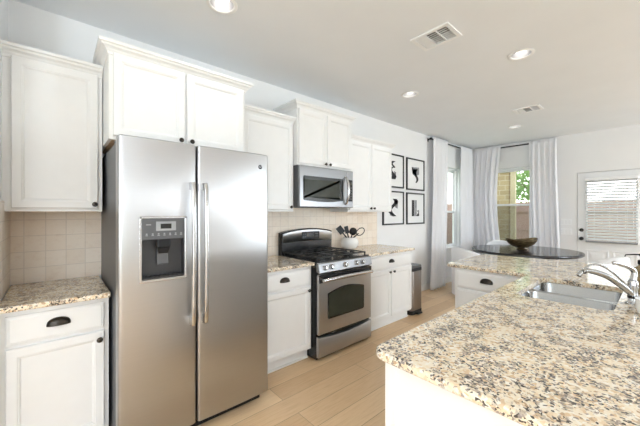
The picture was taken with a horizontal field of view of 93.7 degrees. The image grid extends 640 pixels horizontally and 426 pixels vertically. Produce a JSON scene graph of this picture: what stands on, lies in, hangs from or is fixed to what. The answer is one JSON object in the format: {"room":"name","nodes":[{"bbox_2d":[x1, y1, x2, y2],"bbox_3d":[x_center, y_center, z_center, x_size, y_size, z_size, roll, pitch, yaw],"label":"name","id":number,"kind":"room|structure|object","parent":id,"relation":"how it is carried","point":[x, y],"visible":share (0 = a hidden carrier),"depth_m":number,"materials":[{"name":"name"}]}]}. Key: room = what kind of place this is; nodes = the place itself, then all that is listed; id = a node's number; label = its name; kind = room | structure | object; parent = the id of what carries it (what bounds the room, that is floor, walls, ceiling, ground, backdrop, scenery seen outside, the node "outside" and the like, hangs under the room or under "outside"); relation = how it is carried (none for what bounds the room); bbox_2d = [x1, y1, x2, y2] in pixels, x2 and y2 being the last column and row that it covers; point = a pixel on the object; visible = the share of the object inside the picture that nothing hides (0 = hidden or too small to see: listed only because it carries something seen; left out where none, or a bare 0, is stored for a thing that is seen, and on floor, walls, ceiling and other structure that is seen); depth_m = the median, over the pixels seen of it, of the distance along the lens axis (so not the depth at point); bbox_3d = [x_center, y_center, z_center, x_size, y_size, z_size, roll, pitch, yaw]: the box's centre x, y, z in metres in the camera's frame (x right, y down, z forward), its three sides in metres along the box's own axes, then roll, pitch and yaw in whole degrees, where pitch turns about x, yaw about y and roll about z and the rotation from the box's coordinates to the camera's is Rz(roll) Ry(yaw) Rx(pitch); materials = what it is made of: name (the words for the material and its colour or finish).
{"room":"kitchen","nodes":[
{"label":"kitchen","id":0,"kind":"room"},
{"bbox_2d":[0,0,7,301],"bbox_3d":[-1.811,0.007,1.595,0.152,2.743,0.720,0,0,-41],"label":"wall","id":1,"kind":"structure","parent":0,"point":[3,3],"depth_m":1.69,"materials":[{"name":"paint"}]},
{"bbox_2d":[0,200,9,300],"bbox_3d":[-1.752,0.202,1.652,0.012,0.526,0.688,0,0,-41],"label":"tiled wall","id":2,"kind":"structure","parent":1,"relation":"attached to","point":[4,215],"depth_m":1.69,"materials":[{"name":"tile"}]},
{"bbox_2d":[8,0,460,288],"bbox_3d":[0.598,0.007,4.298,7.340,2.743,0.150,0,0,-41],"label":"wall","id":3,"kind":"structure","parent":0,"point":[30,26],"depth_m":3.43,"materials":[{"name":"paint"}]},
{"bbox_2d":[0,39,102,211],"bbox_3d":[-1.699,-0.474,1.931,0.460,0.946,0.360,0,0,-41],"label":"upper cabinet","id":4,"kind":"object","parent":3,"relation":"attached to","point":[52,102],"visible":0.98,"depth_m":1.80,"materials":[{"name":"paint"}]},
{"bbox_2d":[10,212,100,284],"bbox_3d":[-1.804,0.222,2.073,0.490,0.486,0.012,0,0,-41],"label":"wall tile","id":5,"kind":"structure","parent":3,"relation":"attached to","point":[44,246],"depth_m":2.05,"materials":[{"name":"tile"}]},
{"bbox_2d":[92,35,253,153],"bbox_3d":[-1.100,-0.721,2.272,0.986,0.573,0.640,0,0,-41],"label":"upper cabinet","id":6,"kind":"object","parent":3,"relation":"attached to","point":[147,94],"visible":0.91,"depth_m":1.98,"materials":[{"name":"paint"}]},
{"bbox_2d":[245,104,295,211],"bbox_3d":[-0.606,-0.471,2.894,0.674,0.940,0.360,0,0,-41],"label":"upper cabinet","id":7,"kind":"object","parent":3,"relation":"attached to","point":[269,133],"visible":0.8,"depth_m":2.86,"materials":[{"name":"paint"}]},
{"bbox_2d":[273,98,356,170],"bbox_3d":[-0.037,-0.788,3.359,0.889,0.634,0.415,0,0,-41],"label":"upper cabinet","id":8,"kind":"object","parent":3,"relation":"attached to","point":[321,135],"visible":0.87,"depth_m":3.17,"materials":[{"name":"paint"}]},
{"bbox_2d":[293,165,352,207],"bbox_3d":[-0.014,-0.257,3.333,0.780,0.426,0.460,0,0,-41],"label":"microwave oven","id":9,"kind":"object","parent":8,"relation":"attached to","point":[313,187],"visible":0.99,"depth_m":3.15,"materials":[{"name":"grey metal"}]},
{"bbox_2d":[268,208,376,255],"bbox_3d":[-0.058,0.202,3.612,2.370,0.526,0.012,0,0,-41],"label":"tiled wall","id":10,"kind":"structure","parent":3,"relation":"attached to","point":[322,218],"depth_m":3.70,"materials":[{"name":"tile"}]},
{"bbox_2d":[330,133,395,211],"bbox_3d":[0.586,-0.462,3.945,0.918,0.922,0.360,0,0,-41],"label":"upper cabinet","id":11,"kind":"object","parent":3,"relation":"attached to","point":[371,159],"visible":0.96,"depth_m":3.79,"materials":[{"name":"paint"}]},
{"bbox_2d":[382,191,403,224],"bbox_3d":[1.143,-0.064,4.662,0.550,0.525,0.023,0,0,-41],"label":"framed print","id":12,"kind":"object","parent":3,"relation":"attached to","point":[396,216],"visible":0.78,"depth_m":4.70,"materials":[{"name":"white paper"}]},
{"bbox_2d":[392,153,403,188],"bbox_3d":[1.143,-0.640,4.662,0.550,0.525,0.023,0,0,-41],"label":"framed print","id":13,"kind":"object","parent":3,"relation":"attached to","point":[397,160],"visible":0.57,"depth_m":4.73,"materials":[{"name":"white paper"}]},
{"bbox_2d":[406,157,424,190],"bbox_3d":[1.620,-0.631,5.082,0.550,0.530,0.023,0,0,-41],"label":"framed print","id":14,"kind":"object","parent":3,"relation":"attached to","point":[415,168],"visible":1,"depth_m":5.08,"materials":[{"name":"white paper"}]},
{"bbox_2d":[406,192,424,223],"bbox_3d":[1.620,-0.059,5.082,0.550,0.524,0.023,0,0,-41],"label":"framed print","id":15,"kind":"object","parent":3,"relation":"attached to","point":[415,202],"visible":1,"depth_m":5.08,"materials":[{"name":"white paper"}]},
{"bbox_2d":[421,276,451,290],"bbox_3d":[2.639,1.327,4.802,3.310,0.105,1.793,0,0,-41],"label":"baseboard","id":16,"kind":"structure","parent":3,"relation":"attached to","point":[448,279],"depth_m":5.36,"materials":[{"name":"paint"}]},
{"bbox_2d":[427,137,460,148],"bbox_3d":[2.553,-1.291,5.851,1.711,0.060,0.104,0,0,-41],"label":"curtain rod","id":17,"kind":"object","parent":3,"relation":"attached to","point":[430,138],"visible":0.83,"depth_m":5.72,"materials":[{"name":"black metal"}]},
{"bbox_2d":[430,137,447,289],"bbox_3d":[2.160,0.021,5.415,0.639,2.693,0.062,0,0,-41],"label":"curtain","id":18,"kind":"object","parent":17,"relation":"hanging from","point":[440,147],"visible":1,"depth_m":5.39,"materials":[{"name":"fabric"}]},
{"bbox_2d":[460,146,472,251],"bbox_3d":[3.020,0.021,6.176,0.542,2.693,0.064,0,0,-41],"label":"curtain","id":19,"kind":"object","parent":17,"relation":"hanging from","point":[466,167],"visible":0.8,"depth_m":6.17,"materials":[{"name":"fabric"}]},
{"bbox_2d":[446,168,460,248],"bbox_3d":[2.551,-0.081,5.983,0.880,1.600,0.165,0,0,-41],"label":"window","id":20,"kind":"structure","parent":3,"relation":"in","point":[453,171],"depth_m":6.25,"materials":[{"name":"white plastic"}]},
{"bbox_2d":[198,282,454,425],"bbox_3d":[1.550,1.439,0.405,11.060,0.120,7.250,0,0,-41],"label":"floor","id":21,"kind":"structure","parent":0,"point":[346,386],"depth_m":2.34,"materials":[{"name":"brown wood"}]},
{"bbox_2d":[0,297,108,425],"bbox_3d":[-1.599,0.937,1.831,0.450,0.884,0.642,0,0,-41],"label":"base cabinet","id":22,"kind":"object","parent":21,"relation":"on","point":[54,360],"visible":0.94,"depth_m":1.61,"materials":[{"name":"paint"}]},
{"bbox_2d":[0,275,110,313],"bbox_3d":[-1.592,0.480,1.827,0.458,0.030,0.635,0,0,-41],"label":"countertop","id":23,"kind":"structure","parent":22,"relation":"on","point":[27,296],"depth_m":1.71,"materials":[{"name":"stone"}]},
{"bbox_2d":[101,134,267,425],"bbox_3d":[-0.971,0.482,2.171,0.919,1.794,0.907,0,0,-41],"label":"refrigerator","id":24,"kind":"object","parent":21,"relation":"on","point":[184,227],"visible":1,"depth_m":1.82,"materials":[{"name":"grey metal"}]},
{"bbox_2d":[268,266,310,373],"bbox_3d":[-0.498,0.937,2.801,0.627,0.884,0.642,0,0,-41],"label":"base cabinet","id":25,"kind":"object","parent":21,"relation":"on","point":[289,291],"visible":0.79,"depth_m":2.62,"materials":[{"name":"paint"}]},
{"bbox_2d":[268,255,314,272],"bbox_3d":[-0.492,0.480,2.796,0.629,0.030,0.635,0,0,-41],"label":"countertop","id":26,"kind":"structure","parent":25,"relation":"on","point":[275,263],"depth_m":2.71,"materials":[{"name":"stone"}]},
{"bbox_2d":[278,228,372,359],"bbox_3d":[0.069,0.783,3.219,0.760,1.192,0.734,0,0,-41],"label":"gas range","id":27,"kind":"object","parent":21,"relation":"on","point":[340,279],"visible":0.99,"depth_m":3.00,"materials":[{"name":"silver metal"}]},
{"bbox_2d":[280,251,368,263],"bbox_3d":[0.053,0.474,3.237,0.760,0.023,0.600,0,0,-41],"label":"cooktop","id":28,"kind":"object","parent":27,"relation":"in","point":[356,256],"depth_m":3.06,"materials":[{"name":"black metal"}]},
{"bbox_2d":[369,251,411,330],"bbox_3d":[0.667,0.937,3.828,0.927,0.884,0.642,0,0,-41],"label":"base cabinet","id":29,"kind":"object","parent":21,"relation":"on","point":[391,277],"visible":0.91,"depth_m":3.61,"materials":[{"name":"paint"}]},
{"bbox_2d":[333,244,414,256],"bbox_3d":[0.678,0.480,3.828,0.946,0.030,0.635,0,0,-41],"label":"countertop","id":30,"kind":"structure","parent":29,"relation":"on","point":[372,250],"depth_m":3.72,"materials":[{"name":"stone"}]},
{"bbox_2d":[341,237,358,248],"bbox_3d":[0.375,0.392,3.802,0.228,0.145,0.228,0,0,-41],"label":"utensil crock","id":31,"kind":"object","parent":30,"relation":"on","point":[347,243],"visible":0.96,"depth_m":3.72,"materials":[{"name":"white ceramic"}]},
{"bbox_2d":[336,225,346,237],"bbox_3d":[0.312,0.299,3.763,0.231,0.270,0.017,0,0,6],"label":"spatula","id":32,"kind":"object","parent":31,"relation":"in","point":[339,229],"visible":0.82,"depth_m":3.77,"materials":[{"name":"black plastic"}]},
{"bbox_2d":[344,226,348,237],"bbox_3d":[0.349,0.303,3.819,0.091,0.256,0.017,0,0,7],"label":"turner","id":33,"kind":"object","parent":31,"relation":"in","point":[345,227],"visible":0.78,"depth_m":3.82,"materials":[{"name":"black plastic"}]},
{"bbox_2d":[349,228,356,237],"bbox_3d":[0.417,0.315,3.840,0.111,0.233,0.023,0,0,6],"label":"ladle","id":34,"kind":"object","parent":31,"relation":"in","point":[352,231],"visible":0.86,"depth_m":3.83,"materials":[{"name":"black plastic"}]},
{"bbox_2d":[353,227,364,237],"bbox_3d":[0.431,0.314,3.780,0.266,0.241,0.022,0,0,5],"label":"whisk","id":35,"kind":"object","parent":31,"relation":"in","point":[361,227],"visible":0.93,"depth_m":3.77,"materials":[{"name":"black plastic"}]},
{"bbox_2d":[407,263,422,314],"bbox_3d":[1.211,1.052,4.191,0.278,0.655,0.429,0,0,-41],"label":"trash can","id":36,"kind":"object","parent":21,"relation":"on","point":[416,308],"visible":0.44,"depth_m":4.05,"materials":[{"name":"silver metal"}]},
{"bbox_2d":[385,289,531,425],"bbox_3d":[1.382,0.937,1.506,2.376,0.884,0.904,0,0,-41],"label":"base cabinet","id":37,"kind":"object","parent":21,"relation":"on","point":[410,400],"visible":0.05,"depth_m":0.92,"materials":[{"name":"paint"}]},
{"bbox_2d":[376,254,639,425],"bbox_3d":[1.401,0.480,1.886,2.985,0.030,1.630,0,0,-41],"label":"countertop","id":38,"kind":"structure","parent":37,"relation":"on","point":[528,361],"depth_m":1.01,"materials":[{"name":"stone"}]},
{"bbox_2d":[522,282,621,309],"bbox_3d":[1.480,0.591,1.766,0.701,0.191,0.441,0,0,-41],"label":"sink","id":39,"kind":"object","parent":38,"relation":"in","point":[599,299],"visible":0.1,"depth_m":1.88,"materials":[{"name":"silver metal"}]},
{"bbox_2d":[576,261,638,305],"bbox_3d":[1.444,0.353,1.504,0.329,0.222,0.060,0,0,-4],"label":"kitchen faucet","id":40,"kind":"object","parent":38,"relation":"on","point":[631,288],"visible":0.98,"depth_m":1.50,"materials":[{"name":"silver metal"}]},
{"bbox_2d":[625,254,639,293],"bbox_3d":[1.819,0.349,1.717,0.076,0.230,0.108,0,0,-41],"label":"soap bottle","id":41,"kind":"object","parent":38,"relation":"on","point":[637,268],"visible":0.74,"depth_m":1.70,"materials":[{"name":"clear glass"}]},
{"bbox_2d":[635,297,639,313],"bbox_3d":[1.468,0.426,1.329,0.104,0.076,0.104,0,0,-41],"label":"cup","id":42,"kind":"object","parent":38,"relation":"on","point":[637,299],"visible":1,"depth_m":1.34,"materials":[{"name":"ceramic"}]},
{"bbox_2d":[451,247,480,294],"bbox_3d":[2.408,0.969,4.804,0.551,0.820,0.616,0,0,-8],"label":"barrel chair","id":43,"kind":"object","parent":21,"relation":"on","point":[457,253],"visible":0.2,"depth_m":4.72,"materials":[{"name":"fabric"}]},
{"bbox_2d":[455,268,520,307],"bbox_3d":[1.889,0.937,2.329,0.606,0.884,1.450,0,0,-41],"label":"base cabinet","id":44,"kind":"object","parent":21,"relation":"on","point":[470,285],"visible":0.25,"depth_m":2.56,"materials":[{"name":"paint"}]},
{"bbox_2d":[486,240,509,254],"bbox_3d":[3.485,0.969,5.703,0.616,0.820,0.551,0,0,10],"label":"barrel chair","id":45,"kind":"object","parent":21,"relation":"on","point":[493,242],"visible":0.08,"depth_m":5.89,"materials":[{"name":"fabric"}]},
{"bbox_2d":[472,245,584,258],"bbox_3d":[3.352,0.999,4.939,1.520,0.760,1.520,0,0,-41],"label":"dining table","id":46,"kind":"object","parent":21,"relation":"on","point":[539,252],"visible":0.66,"depth_m":4.70,"materials":[{"name":"black glass"}]},
{"bbox_2d":[505,238,537,249],"bbox_3d":[3.360,0.523,5.005,0.437,0.191,0.421,0,0,-41],"label":"decorative bowl","id":47,"kind":"object","parent":46,"relation":"on","point":[524,243],"visible":0.99,"depth_m":4.92,"materials":[{"name":"brown wood"}]},
{"bbox_2d":[587,257,630,265],"bbox_3d":[3.680,0.969,3.942,0.616,0.820,0.551,0,0,-18],"label":"barrel chair","id":48,"kind":"object","parent":21,"relation":"on","point":[625,260],"visible":0.16,"depth_m":3.70,"materials":[{"name":"fabric"}]},
{"bbox_2d":[15,0,639,148],"bbox_3d":[1.550,-1.439,0.405,11.060,0.150,7.250,0,0,-41],"label":"ceiling","id":49,"kind":"structure","parent":0,"point":[359,56],"depth_m":2.56,"materials":[{"name":"paint"}]},
{"bbox_2d":[206,0,237,14],"bbox_3d":[-0.642,-1.411,1.968,0.196,0.111,0.196,0,0,-41],"label":"recessed light","id":50,"kind":"object","parent":49,"relation":"in","point":[226,7],"visible":1,"depth_m":2.02,"materials":[{"name":"paint"}]},
{"bbox_2d":[401,91,418,97],"bbox_3d":[1.041,-1.411,3.477,0.196,0.111,0.196,0,0,-41],"label":"recessed light","id":51,"kind":"object","parent":49,"relation":"in","point":[409,94],"visible":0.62,"depth_m":3.52,"materials":[{"name":"paint"}]},
{"bbox_2d":[410,22,461,51],"bbox_3d":[0.903,-1.393,2.341,0.240,0.078,0.304,0,0,-41],"label":"ceiling vent","id":52,"kind":"object","parent":49,"relation":"in","point":[425,38],"visible":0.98,"depth_m":2.35,"materials":[{"name":"white plastic"}]},
{"bbox_2d":[508,125,521,128],"bbox_3d":[3.111,-1.411,4.788,0.196,0.111,0.196,0,0,-41],"label":"recessed light","id":53,"kind":"object","parent":49,"relation":"in","point":[513,126],"visible":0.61,"depth_m":4.83,"materials":[{"name":"paint"}]},
{"bbox_2d":[508,48,534,60],"bbox_3d":[1.739,-1.411,2.594,0.196,0.111,0.196,0,0,-41],"label":"recessed light","id":54,"kind":"object","parent":49,"relation":"in","point":[520,54],"visible":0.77,"depth_m":2.62,"materials":[{"name":"paint"}]},
{"bbox_2d":[512,104,543,114],"bbox_3d":[2.756,-1.393,3.981,0.240,0.078,0.304,0,0,-41],"label":"ceiling vent","id":55,"kind":"object","parent":49,"relation":"in","point":[538,106],"visible":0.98,"depth_m":3.97,"materials":[{"name":"white plastic"}]},
{"bbox_2d":[472,124,639,261],"bbox_3d":[5.692,0.007,3.955,0.150,2.743,7.100,0,0,-41],"label":"wall","id":56,"kind":"structure","parent":0,"point":[612,149],"depth_m":5.23,"materials":[{"name":"paint"}]},
{"bbox_2d":[497,167,529,237],"bbox_3d":[3.815,-0.081,6.043,0.165,1.600,0.845,0,0,-41],"label":"window","id":57,"kind":"structure","parent":56,"relation":"in","point":[518,168],"depth_m":5.94,"materials":[{"name":"white plastic"}]},
{"bbox_2d":[500,143,528,148],"bbox_3d":[3.800,-1.291,5.920,0.090,0.060,1.350,0,0,-41],"label":"curtain rod","id":58,"kind":"object","parent":56,"relation":"attached to","point":[526,143],"visible":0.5,"depth_m":5.85,"materials":[{"name":"black metal"}]},
{"bbox_2d":[473,146,500,254],"bbox_3d":[3.479,0.021,6.172,0.064,2.693,0.646,0,0,-41],"label":"curtain","id":59,"kind":"object","parent":58,"relation":"hanging from","point":[486,160],"visible":0.74,"depth_m":6.21,"materials":[{"name":"fabric"}]},
{"bbox_2d":[529,138,559,259],"bbox_3d":[4.098,0.021,5.468,0.068,2.693,0.492,0,0,-41],"label":"curtain","id":60,"kind":"object","parent":58,"relation":"hanging from","point":[544,214],"visible":0.8,"depth_m":5.47,"materials":[{"name":"fabric"}]},
{"bbox_2d":[561,228,571,234],"bbox_3d":[4.375,0.346,5.327,0.011,0.115,0.156,0,0,-41],"label":"wall plate","id":61,"kind":"object","parent":56,"relation":"attached to","point":[564,231],"visible":1,"depth_m":5.33,"materials":[{"name":"white plastic"}]},
{"bbox_2d":[561,219,571,224],"bbox_3d":[4.373,0.177,5.329,0.011,0.108,0.150,0,0,-41],"label":"wall plate","id":62,"kind":"object","parent":56,"relation":"attached to","point":[563,221],"visible":1,"depth_m":5.32,"materials":[{"name":"white plastic"}]},
{"bbox_2d":[578,169,639,265],"bbox_3d":[4.769,0.348,4.920,0.158,2.062,0.855,0,0,-41],"label":"door","id":63,"kind":"structure","parent":56,"relation":"in","point":[593,251],"depth_m":5.01,"materials":[{"name":"paint"}]},
{"bbox_2d":[585,175,638,244],"bbox_3d":[4.730,-0.033,4.884,0.052,1.087,0.625,0,0,-41],"label":"window blind","id":64,"kind":"object","parent":63,"relation":"attached to","point":[627,177],"visible":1,"depth_m":4.86,"materials":[{"name":"white plastic"}]},
{"label":"outside","id":65,"kind":"structure","parent":0,"visible":0},
{"bbox_3d":[4.931,1.594,8.017,42.000,0.170,50.000,0,0,-41],"label":"ground","id":66,"kind":"structure","parent":65,"visible":0},
{"bbox_2d":[447,172,451,203],"bbox_3d":[2.025,-0.656,13.576,15.010,4.330,3.815,0,0,-41],"label":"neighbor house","id":67,"kind":"structure","parent":66,"relation":"on","point":[449,200],"depth_m":14.96,"materials":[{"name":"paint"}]},
{"bbox_2d":[497,172,509,240],"bbox_3d":[4.187,0.294,7.084,0.450,2.430,0.615,0,0,-41],"label":"brick column","id":68,"kind":"structure","parent":66,"relation":"on","point":[503,183],"depth_m":6.79,"materials":[{"name":"beige brick"}]},
{"bbox_2d":[510,172,515,238],"bbox_3d":[4.305,0.294,6.678,0.090,2.430,0.090,0,0,-41],"label":"porch post","id":69,"kind":"object","parent":66,"relation":"on","point":[512,174],"visible":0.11,"depth_m":6.64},
{"bbox_2d":[516,170,528,202],"bbox_3d":[8.198,-0.700,11.139,2.648,4.430,2.622,0,0,-41],"label":"tree","id":70,"kind":"object","parent":66,"relation":"on","point":[520,186],"visible":0.11,"depth_m":11.04,"materials":[{"name":"green plant"}]},
{"bbox_2d":[447,201,635,243],"bbox_3d":[8.030,0.599,7.482,0.058,1.820,13.100,0,0,-41],"label":"wooden fence","id":71,"kind":"object","parent":66,"relation":"on","point":[522,212],"visible":0.05,"depth_m":8.24,"materials":[{"name":"brown wood"}]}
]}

